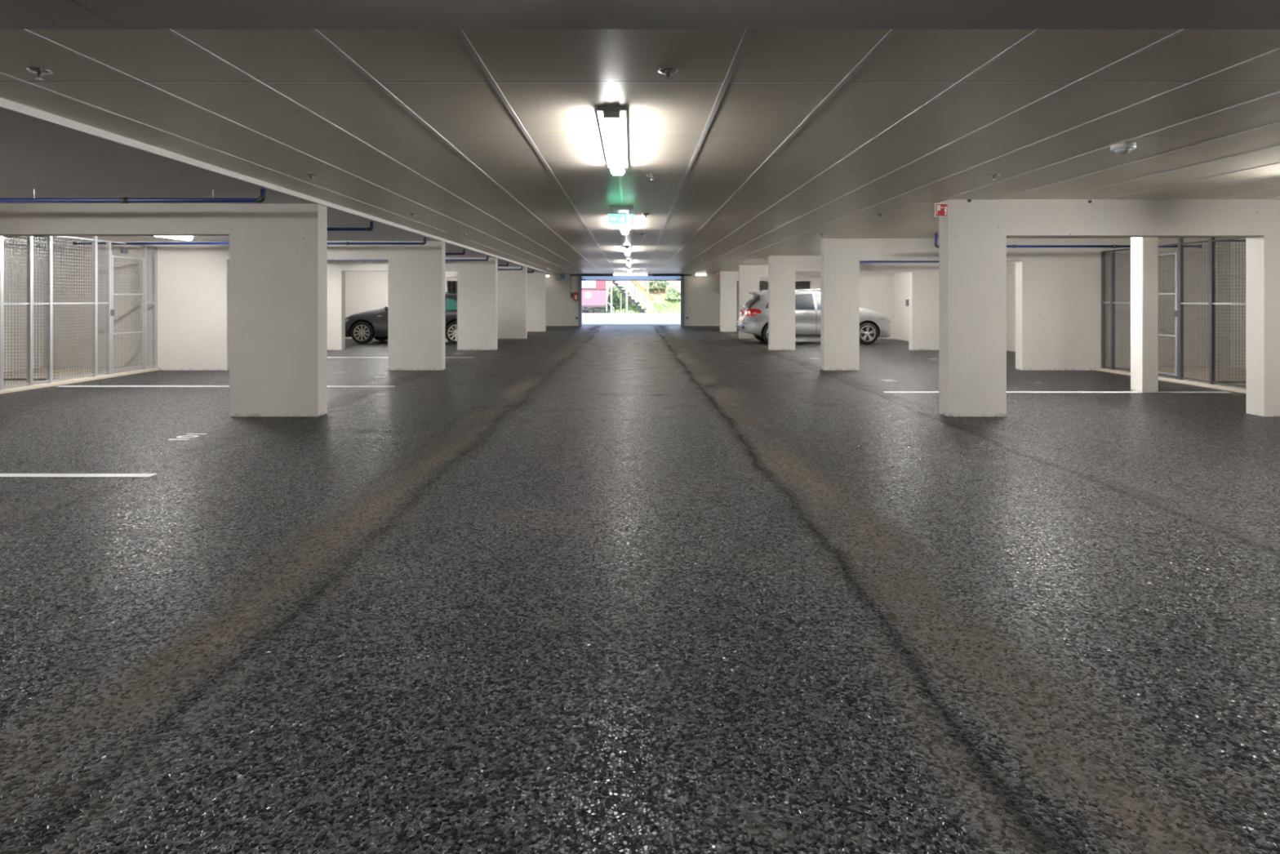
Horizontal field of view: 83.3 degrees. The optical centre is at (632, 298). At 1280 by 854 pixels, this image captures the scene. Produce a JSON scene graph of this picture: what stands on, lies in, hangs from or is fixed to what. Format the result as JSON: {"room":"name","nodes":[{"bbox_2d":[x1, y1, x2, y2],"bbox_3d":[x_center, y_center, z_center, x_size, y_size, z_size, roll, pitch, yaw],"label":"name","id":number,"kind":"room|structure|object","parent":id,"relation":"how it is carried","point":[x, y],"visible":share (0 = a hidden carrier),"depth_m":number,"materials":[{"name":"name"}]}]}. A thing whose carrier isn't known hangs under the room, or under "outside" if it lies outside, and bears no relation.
{"room":"parking garage","nodes":[
{"label":"parking garage","id":0,"kind":"room"},
{"bbox_2d":[3,237,43,372],"bbox_3d":[-10.850,0.100,14.400,0.200,2.600,34.800,0,0,0],"label":"wall","id":1,"kind":"structure","parent":0,"point":[6,289],"depth_m":12.50,"materials":[{"name":"grey metal"}]},
{"bbox_2d":[0,367,159,394],"bbox_3d":[-9.685,1.272,5.062,2.130,0.055,16.125,0,0,0],"label":"floor","id":2,"kind":"structure","parent":0,"point":[38,385],"depth_m":11.75,"materials":[{"name":"beige concrete"}]},
{"bbox_2d":[0,235,157,390],"bbox_3d":[-9.701,0.095,10.665,2.102,2.300,4.880,0,0,0],"label":"cage","id":3,"kind":"object","parent":2,"relation":"on","point":[109,293],"visible":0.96,"depth_m":10.88,"materials":[{"name":"metal"}]},
{"bbox_2d":[120,247,128,253],"bbox_3d":[-8.720,-0.830,12.350,0.040,0.100,0.120,0,0,0],"label":"sign","id":4,"kind":"object","parent":3,"relation":"attached to","point":[123,250],"visible":1,"depth_m":12.32,"materials":[{"name":"grey metal"}]},
{"bbox_2d":[0,107,552,275],"bbox_3d":[-7.213,-1.177,17.465,7.475,0.245,29.270,0,0,0],"label":"ceiling","id":5,"kind":"structure","parent":0,"point":[55,161],"depth_m":6.34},
{"bbox_2d":[3,240,61,248],"bbox_3d":[-10.450,-0.930,12.000,0.272,0.060,2.040,0,0,0],"label":"cable tray","id":6,"kind":"object","parent":5,"relation":"hanging from","point":[5,243],"visible":0.53,"depth_m":12.32,"materials":[{"name":"metal"}]},
{"bbox_2d":[0,189,266,203],"bbox_3d":[-6.556,-0.988,6.930,6.047,0.135,0.060,0,0,0],"label":"pipe","id":7,"kind":"object","parent":5,"relation":"hanging from","point":[262,197],"visible":1,"depth_m":6.91,"materials":[{"name":"metal"}]},
{"bbox_2d":[155,235,195,240],"bbox_3d":[-7.300,-1.008,10.995,0.170,0.093,1.820,0,0,0],"label":"ceiling lamp","id":8,"kind":"object","parent":5,"relation":"attached to","point":[181,237],"visible":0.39,"depth_m":11.57,"materials":[{"name":"white"}]},
{"bbox_2d":[72,237,426,244],"bbox_3d":[-6.556,-0.988,12.340,6.047,0.135,0.060,0,0,0],"label":"pipe","id":9,"kind":"object","parent":5,"relation":"attached to","point":[424,242],"visible":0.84,"depth_m":12.32,"materials":[{"name":"metal"}]},
{"bbox_2d":[327,221,373,231],"bbox_3d":[-6.556,-0.988,9.820,6.047,0.135,0.060,0,0,0],"label":"pipe","id":10,"kind":"object","parent":5,"relation":"attached to","point":[371,226],"visible":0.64,"depth_m":9.80,"materials":[{"name":"metal"}]},
{"bbox_2d":[327,255,488,261],"bbox_3d":[-6.282,-0.988,17.650,5.497,0.135,0.060,0,0,0],"label":"pipe","id":11,"kind":"object","parent":5,"relation":"hanging from","point":[487,258],"visible":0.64,"depth_m":17.64,"materials":[{"name":"metal"}]},
{"bbox_2d":[444,248,465,255],"bbox_3d":[-6.282,-0.988,15.200,5.497,0.135,0.060,0,0,0],"label":"pipe","id":12,"kind":"object","parent":5,"relation":"hanging from","point":[464,250],"visible":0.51,"depth_m":15.18,"materials":[{"name":"metal"}]},
{"bbox_2d":[497,262,508,266],"bbox_3d":[-6.282,-0.988,20.500,5.497,0.135,0.060,0,0,0],"label":"pipe","id":13,"kind":"object","parent":5,"relation":"attached to","point":[507,264],"visible":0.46,"depth_m":20.48,"materials":[{"name":"metal"}]},
{"bbox_2d":[497,266,523,270],"bbox_3d":[-6.282,-0.988,23.150,5.497,0.135,0.060,0,0,0],"label":"pipe","id":14,"kind":"object","parent":5,"relation":"hanging from","point":[522,266],"visible":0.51,"depth_m":23.13,"materials":[{"name":"metal"}]},
{"bbox_2d":[450,274,809,325],"bbox_3d":[0.075,0.050,31.925,22.050,2.700,0.250,0,0,0],"label":"wall","id":15,"kind":"structure","parent":0,"point":[702,293],"depth_m":31.80,"materials":[{"name":"white paint"}]},
{"bbox_2d":[573,292,577,300],"bbox_3d":[-2.505,-0.110,31.745,0.200,0.380,0.110,0,0,0],"label":"box","id":16,"kind":"object","parent":15,"relation":"attached to","point":[575,294],"visible":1,"depth_m":31.70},
{"bbox_2d":[570,274,692,325],"bbox_3d":[-0.060,0.056,31.817,5.320,2.288,0.365,0,0,0],"label":"gate","id":17,"kind":"object","parent":15,"relation":"attached to","point":[681,277],"visible":0.93,"depth_m":31.80,"materials":[{"name":"blue metal"}]},
{"bbox_2d":[0,325,1279,853],"bbox_3d":[0.075,1.244,14.600,22.050,0.112,35.200,0,0,0],"label":"floor","id":18,"kind":"structure","parent":0,"point":[559,589],"depth_m":2.98,"materials":[{"name":"asphalt"}]},
{"bbox_2d":[0,473,156,476],"bbox_3d":[-6.040,1.297,5.310,5.020,0.001,0.124,0,0,0],"label":"parking line","id":19,"kind":"object","parent":18,"relation":"on","point":[1,474],"visible":1,"depth_m":5.31,"materials":[{"name":"paint"}]},
{"bbox_2d":[0,203,327,416],"bbox_3d":[-7.114,0.122,8.078,7.267,2.355,0.235,0,0,0],"label":"wall","id":20,"kind":"structure","parent":18,"relation":"on","point":[278,252],"depth_m":7.96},
{"bbox_2d":[167,433,206,439],"bbox_3d":[-4.191,1.296,6.780,0.197,0.001,0.305,0,0,0],"label":"bay number","id":21,"kind":"object","parent":18,"relation":"on","point":[186,433],"visible":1,"depth_m":6.79,"materials":[{"name":"paint"}]},
{"bbox_2d":[55,385,394,386],"bbox_3d":[-6.040,1.297,10.700,5.020,0.001,0.124,0,0,0],"label":"parking line","id":22,"kind":"object","parent":18,"relation":"on","point":[151,385],"visible":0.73,"depth_m":10.66,"materials":[{"name":"paint"}]},
{"bbox_2d":[44,240,444,370],"bbox_3d":[-7.114,0.122,13.242,7.267,2.355,0.235,0,0,0],"label":"wall","id":23,"kind":"structure","parent":18,"relation":"on","point":[193,280],"depth_m":13.12,"materials":[{"name":"white paint"}]},
{"bbox_2d":[345,292,457,343],"bbox_3d":[-6.419,0.548,21.620,4.518,1.504,2.044,0,0,0],"label":"car","id":24,"kind":"object","parent":18,"relation":"on","point":[362,327],"visible":0.36,"depth_m":20.74,"materials":[{"name":"grey paint"}]},
{"bbox_2d":[327,257,497,350],"bbox_3d":[-7.114,0.122,18.407,7.267,2.355,0.235,0,0,0],"label":"wall","id":25,"kind":"structure","parent":18,"relation":"on","point":[477,281],"depth_m":18.29,"materials":[{"name":"white paint"}]},
{"bbox_2d":[345,266,527,338],"bbox_3d":[-7.114,0.122,23.573,7.267,2.355,0.235,0,0,0],"label":"wall","id":26,"kind":"structure","parent":18,"relation":"on","point":[365,291],"depth_m":23.45,"materials":[{"name":"white paint"}]},
{"bbox_2d":[448,280,457,292],"bbox_3d":[-7.580,0.200,30.450,0.060,2.200,2.360,0,0,0],"label":"cage","id":27,"kind":"object","parent":18,"relation":"on","point":[449,282],"visible":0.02,"depth_m":30.24,"materials":[{"name":"grey metal"}]},
{"bbox_2d":[444,272,546,331],"bbox_3d":[-7.114,0.122,28.738,7.267,2.355,0.235,0,0,0],"label":"wall","id":28,"kind":"structure","parent":18,"relation":"on","point":[536,282],"depth_m":28.62,"materials":[{"name":"white paint"}]},
{"bbox_2d":[720,271,820,331],"bbox_3d":[7.192,0.100,28.738,7.410,2.400,0.235,0,0,0],"label":"wall","id":29,"kind":"structure","parent":18,"relation":"on","point":[728,279],"depth_m":28.62,"materials":[{"name":"white paint"}]},
{"bbox_2d":[735,288,890,344],"bbox_3d":[5.341,0.505,21.420,4.373,1.589,2.106,0,0,0],"label":"car","id":30,"kind":"object","parent":18,"relation":"on","point":[753,318],"visible":0.58,"depth_m":20.58,"materials":[{"name":"silver metal"}]},
{"bbox_2d":[740,308,761,315],"bbox_3d":[3.349,0.390,20.928,0.268,0.219,0.990,0,0,-24],"label":"tail lamp","id":31,"kind":"object","parent":30,"relation":"attached to","point":[745,312],"depth_m":20.64,"materials":[{"name":"red plastic"}]},
{"bbox_2d":[738,265,893,338],"bbox_3d":[7.192,0.100,23.573,7.410,2.400,0.235,0,0,0],"label":"wall","id":32,"kind":"structure","parent":18,"relation":"on","point":[876,288],"depth_m":23.45,"materials":[{"name":"white paint"}]},
{"bbox_2d":[768,255,938,350],"bbox_3d":[7.192,0.100,18.407,7.410,2.400,0.235,0,0,0],"label":"wall","id":33,"kind":"structure","parent":18,"relation":"on","point":[923,277],"depth_m":18.29,"materials":[{"name":"white paint"}]},
{"bbox_2d":[820,238,1229,370],"bbox_3d":[7.192,0.100,13.242,7.410,2.400,0.235,0,0,0],"label":"wall","id":34,"kind":"structure","parent":18,"relation":"on","point":[1058,290],"depth_m":13.12,"materials":[{"name":"white paint"}]},
{"bbox_2d":[884,391,1230,392],"bbox_3d":[5.900,1.297,10.030,4.800,0.001,0.124,0,0,0],"label":"bay line","id":35,"kind":"object","parent":18,"relation":"on","point":[885,392],"visible":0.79,"depth_m":10.01,"materials":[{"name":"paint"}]},
{"bbox_2d":[938,199,1279,416],"bbox_3d":[7.192,0.100,8.078,7.410,2.400,0.235,0,0,0],"label":"wall","id":36,"kind":"structure","parent":18,"relation":"on","point":[972,239],"depth_m":7.96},
{"bbox_2d":[934,203,948,217],"bbox_3d":[3.409,-0.980,7.977,0.155,0.150,0.076,0,0,0],"label":"fire sign","id":37,"kind":"object","parent":36,"relation":"attached to","point":[941,210],"visible":1,"depth_m":7.94,"materials":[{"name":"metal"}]},
{"bbox_2d":[1130,237,1158,392],"bbox_3d":[7.160,0.100,10.080,0.220,2.400,0.240,0,0,0],"label":"concrete post","id":38,"kind":"object","parent":18,"relation":"on","point":[1144,251],"visible":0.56,"depth_m":9.96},
{"bbox_2d":[0,28,1279,274],"bbox_3d":[3.812,-1.200,17.465,14.575,0.200,29.270,0,0,0],"label":"ceiling","id":39,"kind":"structure","parent":0,"point":[553,81],"depth_m":4.40,"materials":[{"name":"white paint"}]},
{"bbox_2d":[26,66,53,80],"bbox_3d":[-2.850,-1.077,3.460,0.100,0.045,0.100,0,0,0],"label":"sprinkler","id":40,"kind":"object","parent":39,"relation":"attached to","point":[40,72],"visible":1,"depth_m":3.45,"materials":[{"name":"metal"}]},
{"bbox_2d":[0,97,554,275],"bbox_3d":[-3.465,-1.075,17.315,0.020,0.049,28.970,0,0,0],"label":"trim","id":41,"kind":"structure","parent":39,"relation":"attached to","point":[5,104],"depth_m":5.51,"materials":[{"name":"white metal"}]},
{"bbox_2d":[0,72,560,273],"bbox_3d":[-3.083,-1.099,17.315,0.026,0.003,28.970,0,0,0],"label":"trim","id":42,"kind":"structure","parent":39,"relation":"attached to","point":[1,73],"depth_m":4.92,"materials":[{"name":"grey metal"}]},
{"bbox_2d":[18,29,576,274],"bbox_3d":[-2.490,-1.099,17.315,0.026,0.003,28.970,0,0,0],"label":"trim","id":43,"kind":"structure","parent":39,"relation":"attached to","point":[26,31],"depth_m":4.12,"materials":[{"name":"white metal"}]},
{"bbox_2d":[305,173,317,180],"bbox_3d":[-2.850,-1.077,6.380,0.100,0.045,0.100,0,0,0],"label":"sprinkler","id":44,"kind":"object","parent":39,"relation":"attached to","point":[311,175],"visible":1,"depth_m":6.36,"materials":[{"name":"metal"}]},
{"bbox_2d":[164,29,590,274],"bbox_3d":[-1.897,-1.099,17.315,0.026,0.003,28.970,0,0,0],"label":"trim","id":45,"kind":"structure","parent":39,"relation":"attached to","point":[175,33],"depth_m":4.12,"materials":[{"name":"white metal"}]},
{"bbox_2d":[309,29,603,274],"bbox_3d":[-1.304,-1.099,17.315,0.026,0.003,28.970,0,0,0],"label":"trim","id":46,"kind":"structure","parent":39,"relation":"attached to","point":[316,32],"depth_m":4.14,"materials":[{"name":"white metal"}]},
{"bbox_2d":[455,29,616,273],"bbox_3d":[-0.711,-1.099,17.315,0.026,0.003,28.970,0,0,0],"label":"trim","id":47,"kind":"structure","parent":39,"relation":"attached to","point":[460,32],"depth_m":4.12,"materials":[{"name":"white metal"}]},
{"bbox_2d":[555,273,570,279],"bbox_3d":[-3.050,-0.968,31.465,0.580,0.295,0.670,0,0,0],"label":"heater","id":48,"kind":"object","parent":39,"relation":"attached to","point":[558,276],"visible":0.94,"depth_m":31.15,"materials":[{"name":"metal"}]},
{"bbox_2d":[559,273,565,279],"bbox_3d":[-3.050,-0.980,31.140,0.270,0.270,0.020,0,0,0],"label":"fan grille","id":49,"kind":"object","parent":48,"relation":"attached to","point":[562,276],"depth_m":31.13,"materials":[{"name":"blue metal"}]},
{"bbox_2d":[596,106,628,175],"bbox_3d":[-0.122,-1.054,5.020,0.170,0.093,1.820,0,0,0],"label":"ceiling lamp","id":50,"kind":"object","parent":39,"relation":"attached to","point":[612,121],"visible":1,"depth_m":4.56,"materials":[{"name":"white plastic"}]},
{"bbox_2d":[602,115,624,175],"bbox_3d":[-0.122,-1.042,5.020,0.110,0.069,1.700,0,0,0],"label":"diffuser","id":51,"kind":"object","parent":50,"relation":"attached to","point":[613,130],"depth_m":4.75,"materials":[{"name":"white plastic"}]},
{"bbox_2d":[600,29,630,273],"bbox_3d":[-0.118,-1.099,17.315,0.026,0.003,28.970,0,0,0],"label":"trim","id":52,"kind":"structure","parent":39,"relation":"attached to","point":[603,32],"depth_m":3.52,"materials":[{"name":"white metal"}]},
{"bbox_2d":[608,204,634,223],"bbox_3d":[-0.135,-0.993,8.500,0.300,0.215,0.100,0,0,0],"label":"exit sign","id":53,"kind":"object","parent":39,"relation":"hanging from","point":[614,218],"visible":1,"depth_m":8.49,"materials":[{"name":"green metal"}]},
{"bbox_2d":[618,223,630,234],"bbox_3d":[-0.122,-1.054,10.420,0.170,0.093,1.820,0,0,0],"label":"ceiling lamp","id":54,"kind":"object","parent":39,"relation":"attached to","point":[624,228],"visible":0.49,"depth_m":10.49,"materials":[{"name":"white plastic"}]},
{"bbox_2d":[622,245,631,255],"bbox_3d":[-0.122,-1.054,15.820,0.170,0.093,1.820,0,0,0],"label":"ceiling lamp","id":55,"kind":"object","parent":39,"relation":"attached to","point":[627,249],"visible":1,"depth_m":15.13,"materials":[{"name":"white plastic"}]},
{"bbox_2d":[624,248,630,255],"bbox_3d":[-0.122,-1.042,15.820,0.110,0.069,1.700,0,0,0],"label":"diffuser","id":56,"kind":"object","parent":55,"relation":"attached to","point":[627,251],"depth_m":15.66,"materials":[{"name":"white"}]},
{"bbox_2d":[625,259,631,266],"bbox_3d":[-0.122,-1.054,21.220,0.170,0.093,1.820,0,0,0],"label":"ceiling lamp","id":57,"kind":"object","parent":39,"relation":"attached to","point":[628,262],"visible":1,"depth_m":20.37,"materials":[{"name":"white plastic"}]},
{"bbox_2d":[612,273,648,275],"bbox_3d":[-0.100,-1.054,31.100,1.570,0.093,0.170,0,0,0],"label":"ceiling lamp","id":58,"kind":"object","parent":39,"relation":"attached to","point":[614,274],"visible":0.98,"depth_m":31.05,"materials":[{"name":"white plastic"}]},
{"bbox_2d":[613,274,647,275],"bbox_3d":[-0.100,-1.042,31.100,1.450,0.069,0.110,0,0,0],"label":"diffuser","id":59,"kind":"object","parent":58,"relation":"attached to","point":[614,274],"depth_m":31.05,"materials":[{"name":"white plastic"}]},
{"bbox_2d":[646,173,657,180],"bbox_3d":[0.170,-1.077,6.380,0.100,0.045,0.100,0,0,0],"label":"sprinkler","id":60,"kind":"object","parent":39,"relation":"attached to","point":[651,175],"visible":1,"depth_m":6.36,"materials":[{"name":"metal"}]},
{"bbox_2d":[657,66,678,80],"bbox_3d":[0.170,-1.077,3.460,0.100,0.045,0.100,0,0,0],"label":"sprinkler","id":61,"kind":"object","parent":39,"relation":"attached to","point":[667,71],"visible":1,"depth_m":3.44,"materials":[{"name":"metal"}]},
{"bbox_2d":[643,29,752,273],"bbox_3d":[0.475,-1.099,17.315,0.026,0.003,28.970,0,0,0],"label":"trim","id":62,"kind":"structure","parent":39,"relation":"attached to","point":[748,32],"depth_m":4.14,"materials":[{"name":"white metal"}]},
{"bbox_2d":[693,273,707,275],"bbox_3d":[2.950,-1.054,31.200,0.570,0.093,0.170,0,0,0],"label":"ceiling lamp","id":63,"kind":"object","parent":39,"relation":"attached to","point":[695,274],"visible":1,"depth_m":31.15,"materials":[{"name":"white plastic"}]},
{"bbox_2d":[659,29,897,271],"bbox_3d":[1.068,-1.099,17.315,0.026,0.003,28.970,0,0,0],"label":"trim","id":64,"kind":"structure","parent":39,"relation":"attached to","point":[891,32],"depth_m":4.14,"materials":[{"name":"white metal"}]},
{"bbox_2d":[670,29,1043,274],"bbox_3d":[1.661,-1.099,17.315,0.026,0.003,28.970,0,0,0],"label":"trim","id":65,"kind":"structure","parent":39,"relation":"attached to","point":[1037,31],"depth_m":4.14,"materials":[{"name":"white metal"}]},
{"bbox_2d":[859,261,938,262],"bbox_3d":[6.721,-0.980,17.300,3.217,0.240,0.060,0,0,0],"label":"pipe","id":66,"kind":"object","parent":39,"relation":"hanging from","point":[860,261],"visible":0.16,"depth_m":17.28,"materials":[{"name":"metal"}]},
{"bbox_2d":[684,29,1189,274],"bbox_3d":[2.254,-1.099,17.315,0.026,0.003,28.970,0,0,0],"label":"trim","id":67,"kind":"structure","parent":39,"relation":"attached to","point":[1181,31],"depth_m":4.12,"materials":[{"name":"white metal"}]},
{"bbox_2d":[699,48,1279,273],"bbox_3d":[2.847,-1.099,17.315,0.026,0.003,28.970,0,0,0],"label":"trim","id":68,"kind":"structure","parent":39,"relation":"attached to","point":[1277,49],"depth_m":4.46,"materials":[{"name":"white metal"}]},
{"bbox_2d":[987,173,999,180],"bbox_3d":[3.200,-1.077,6.380,0.100,0.045,0.100,0,0,0],"label":"sprinkler","id":69,"kind":"object","parent":39,"relation":"attached to","point":[993,175],"visible":1,"depth_m":6.36,"materials":[{"name":"metal"}]},
{"bbox_2d":[934,234,1201,248],"bbox_3d":[7.372,-0.980,12.200,4.517,0.240,0.060,0,0,0],"label":"pipe","id":70,"kind":"object","parent":39,"relation":"hanging from","point":[936,245],"visible":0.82,"depth_m":12.18,"materials":[{"name":"metal"}]},
{"bbox_2d":[942,91,1279,199],"bbox_3d":[3.440,-1.099,5.395,0.026,0.003,5.130,0,0,0],"label":"trim","id":71,"kind":"structure","parent":39,"relation":"attached to","point":[1278,92],"depth_m":4.84,"materials":[{"name":"white metal"}]},
{"bbox_2d":[1110,142,1136,155],"bbox_3d":[3.500,-1.065,5.140,0.152,0.071,0.152,0,0,0],"label":"detector","id":72,"kind":"object","parent":39,"relation":"attached to","point":[1123,148],"visible":1,"depth_m":5.10,"materials":[{"name":"white plastic"}]},
{"bbox_2d":[996,121,1279,199],"bbox_3d":[4.033,-1.099,5.395,0.026,0.003,5.130,0,0,0],"label":"trim","id":73,"kind":"structure","parent":39,"relation":"attached to","point":[1279,122],"depth_m":5.53,"materials":[{"name":"grey metal"}]},
{"bbox_2d":[1049,144,1279,199],"bbox_3d":[4.626,-1.099,5.395,0.026,0.003,5.130,0,0,0],"label":"trim","id":74,"kind":"structure","parent":39,"relation":"attached to","point":[1279,144],"depth_m":6.10,"materials":[{"name":"grey metal"}]},
{"bbox_2d":[1103,162,1279,199],"bbox_3d":[5.219,-1.099,5.395,0.026,0.003,5.130,0,0,0],"label":"trim","id":75,"kind":"structure","parent":39,"relation":"attached to","point":[1277,162],"depth_m":6.64,"materials":[{"name":"grey metal"}]},
{"bbox_2d":[1157,176,1279,199],"bbox_3d":[5.812,-1.099,5.395,0.026,0.003,5.130,0,0,0],"label":"trim","id":76,"kind":"structure","parent":39,"relation":"attached to","point":[1277,176],"depth_m":7.09,"materials":[{"name":"grey metal"}]},
{"bbox_2d":[1210,187,1279,199],"bbox_3d":[6.405,-1.099,5.395,0.026,0.003,5.130,0,0,0],"label":"trim","id":77,"kind":"structure","parent":39,"relation":"attached to","point":[1277,188],"depth_m":7.52,"materials":[{"name":"grey metal"}]},
{"bbox_2d":[0,0,1279,29],"bbox_3d":[0.075,-1.190,-0.085,22.050,0.260,5.830,0,0,0],"label":"beam","id":78,"kind":"structure","parent":0,"point":[14,14],"depth_m":2.67,"materials":[{"name":"concrete"}]},
{"bbox_2d":[893,271,908,341],"bbox_3d":[9.700,0.100,20.990,2.400,2.400,4.930,0,0,0],"label":"wall","id":79,"kind":"structure","parent":0,"point":[900,278],"depth_m":22.84,"materials":[{"name":"white paint"}]},
{"bbox_2d":[905,299,908,306],"bbox_3d":[8.465,0.120,22.150,0.070,0.200,0.200,0,0,0],"label":"box","id":80,"kind":"object","parent":79,"relation":"attached to","point":[906,300],"visible":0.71,"depth_m":22.14,"materials":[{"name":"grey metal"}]},
{"bbox_2d":[1006,261,1015,351],"bbox_3d":[10.160,0.100,15.825,1.480,2.400,4.930,0,0,0],"label":"wall","id":81,"kind":"structure","parent":0,"point":[1011,265],"depth_m":17.93,"materials":[{"name":"white paint"}]},
{"bbox_2d":[1094,367,1245,393],"bbox_3d":[9.660,1.272,5.062,2.480,0.055,16.125,0,0,0],"label":"curb","id":82,"kind":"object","parent":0,"point":[1228,388],"depth_m":11.52,"materials":[{"name":"beige concrete"}]},
{"bbox_2d":[1101,237,1245,387],"bbox_3d":[9.671,0.072,10.605,2.462,2.345,4.760,0,0,0],"label":"cage","id":83,"kind":"object","parent":82,"relation":"on","point":[1179,312],"visible":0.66,"depth_m":10.94,"materials":[{"name":"grey metal"}]},
{"bbox_2d":[1230,238,1245,368],"bbox_3d":[11.000,0.100,14.400,0.200,2.600,34.800,0,0,0],"label":"wall","id":84,"kind":"structure","parent":0,"point":[1231,242],"depth_m":12.97,"materials":[{"name":"grey metal"}]},
{"label":"outside","id":85,"kind":"structure","parent":0,"visible":0},
{"bbox_2d":[582,312,680,325],"bbox_3d":[0.000,1.084,46.100,60.000,0.208,27.800,0,0,0],"label":"ground","id":86,"kind":"structure","parent":85,"point":[588,318],"depth_m":39.55,"materials":[{"name":"white concrete"}]},
{"bbox_2d":[582,280,614,313],"bbox_3d":[-4.917,-0.535,53.380,7.167,3.130,2.240,0,0,0],"label":"cabin","id":87,"kind":"object","parent":86,"relation":"on","point":[594,293],"visible":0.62,"depth_m":52.50,"materials":[{"name":"pink metal"}]},
{"bbox_2d":[610,280,612,313],"bbox_3d":[-1.530,-0.525,51.460,0.120,3.150,0.120,0,0,0],"label":"fence post","id":88,"kind":"object","parent":86,"relation":"on","point":[611,281],"visible":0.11,"depth_m":51.40,"materials":[{"name":"white metal"}]},
{"bbox_2d":[607,285,631,310],"bbox_3d":[-0.982,-0.203,55.438,2.118,2.368,2.247,0,0,0],"label":"bush","id":89,"kind":"object","parent":86,"relation":"on","point":[617,295],"visible":0.62,"depth_m":54.94,"materials":[{"name":"green plant"}]},
{"bbox_2d":[626,280,627,313],"bbox_3d":[-0.420,-0.525,51.455,0.110,3.150,0.110,0,0,0],"label":"fence post","id":90,"kind":"object","parent":86,"relation":"on","point":[626,281],"visible":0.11,"depth_m":51.40,"materials":[{"name":"white metal"}]},
{"bbox_2d":[622,301,635,311],"bbox_3d":[-0.187,0.546,54.585,1.219,1.154,1.301,0,0,0],"label":"bush","id":91,"kind":"object","parent":86,"relation":"on","point":[631,304],"visible":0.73,"depth_m":54.31,"materials":[{"name":"green plant"}]},
{"bbox_2d":[628,301,640,312],"bbox_3d":[0.302,0.655,54.480,1.218,0.978,1.274,0,0,32],"label":"bush","id":92,"kind":"object","parent":86,"relation":"on","point":[636,308],"visible":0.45,"depth_m":54.05,"materials":[{"name":"green plant"}]},
{"bbox_2d":[612,280,657,312],"bbox_3d":[0.055,-1.089,53.050,3.690,4.482,1.140,0,0,0],"label":"stair","id":93,"kind":"structure","parent":86,"relation":"on","point":[633,288],"depth_m":53.58,"materials":[{"name":"grey metal"}]},
{"bbox_2d":[646,280,648,313],"bbox_3d":[1.050,-0.525,51.465,0.130,3.150,0.130,0,0,0],"label":"fence post","id":94,"kind":"object","parent":86,"relation":"on","point":[646,281],"visible":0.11,"depth_m":51.40,"materials":[{"name":"white metal"}]},
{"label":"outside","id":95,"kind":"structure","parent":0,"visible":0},
{"bbox_2d":[582,280,680,312],"bbox_3d":[0.000,-3.392,67.000,68.000,8.885,26.000,0,0,0],"label":"hillside","id":96,"kind":"structure","parent":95,"point":[658,295],"depth_m":57.91,"materials":[{"name":"green plant"}]},
{"bbox_2d":[607,283,623,306],"bbox_3d":[-1.399,-0.304,56.194,1.650,2.064,1.677,0,0,0],"label":"bush","id":97,"kind":"object","parent":96,"relation":"on","point":[609,286],"visible":0.16,"depth_m":55.95,"materials":[{"name":"green plant"}]},
{"bbox_2d":[591,299,680,312],"bbox_3d":[0.995,0.504,54.902,8.132,1.112,3.562,0,0,0],"label":"grass","id":98,"kind":"structure","parent":96,"relation":"on","point":[677,305],"depth_m":54.85,"materials":[{"name":"green plant"}]},
{"bbox_2d":[643,280,670,290],"bbox_3d":[1.913,-1.353,58.172,2.281,1.327,2.247,0,0,41],"label":"bush","id":99,"kind":"object","parent":96,"relation":"on","point":[663,284],"visible":0.6,"depth_m":57.64,"materials":[{"name":"green plant"}]},
{"bbox_2d":[657,302,670,309],"bbox_3d":[2.428,0.606,55.377,0.833,0.658,0.926,0,0,24],"label":"bush","id":100,"kind":"object","parent":96,"relation":"on","point":[663,305],"visible":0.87,"depth_m":55.24,"materials":[{"name":"green plant"}]},
{"bbox_2d":[663,284,680,300],"bbox_3d":[3.476,-0.487,57.042,2.073,1.352,2.126,0,0,0],"label":"bush","id":101,"kind":"object","parent":96,"relation":"on","point":[676,295],"visible":0.85,"depth_m":56.52,"materials":[{"name":"green plant"}]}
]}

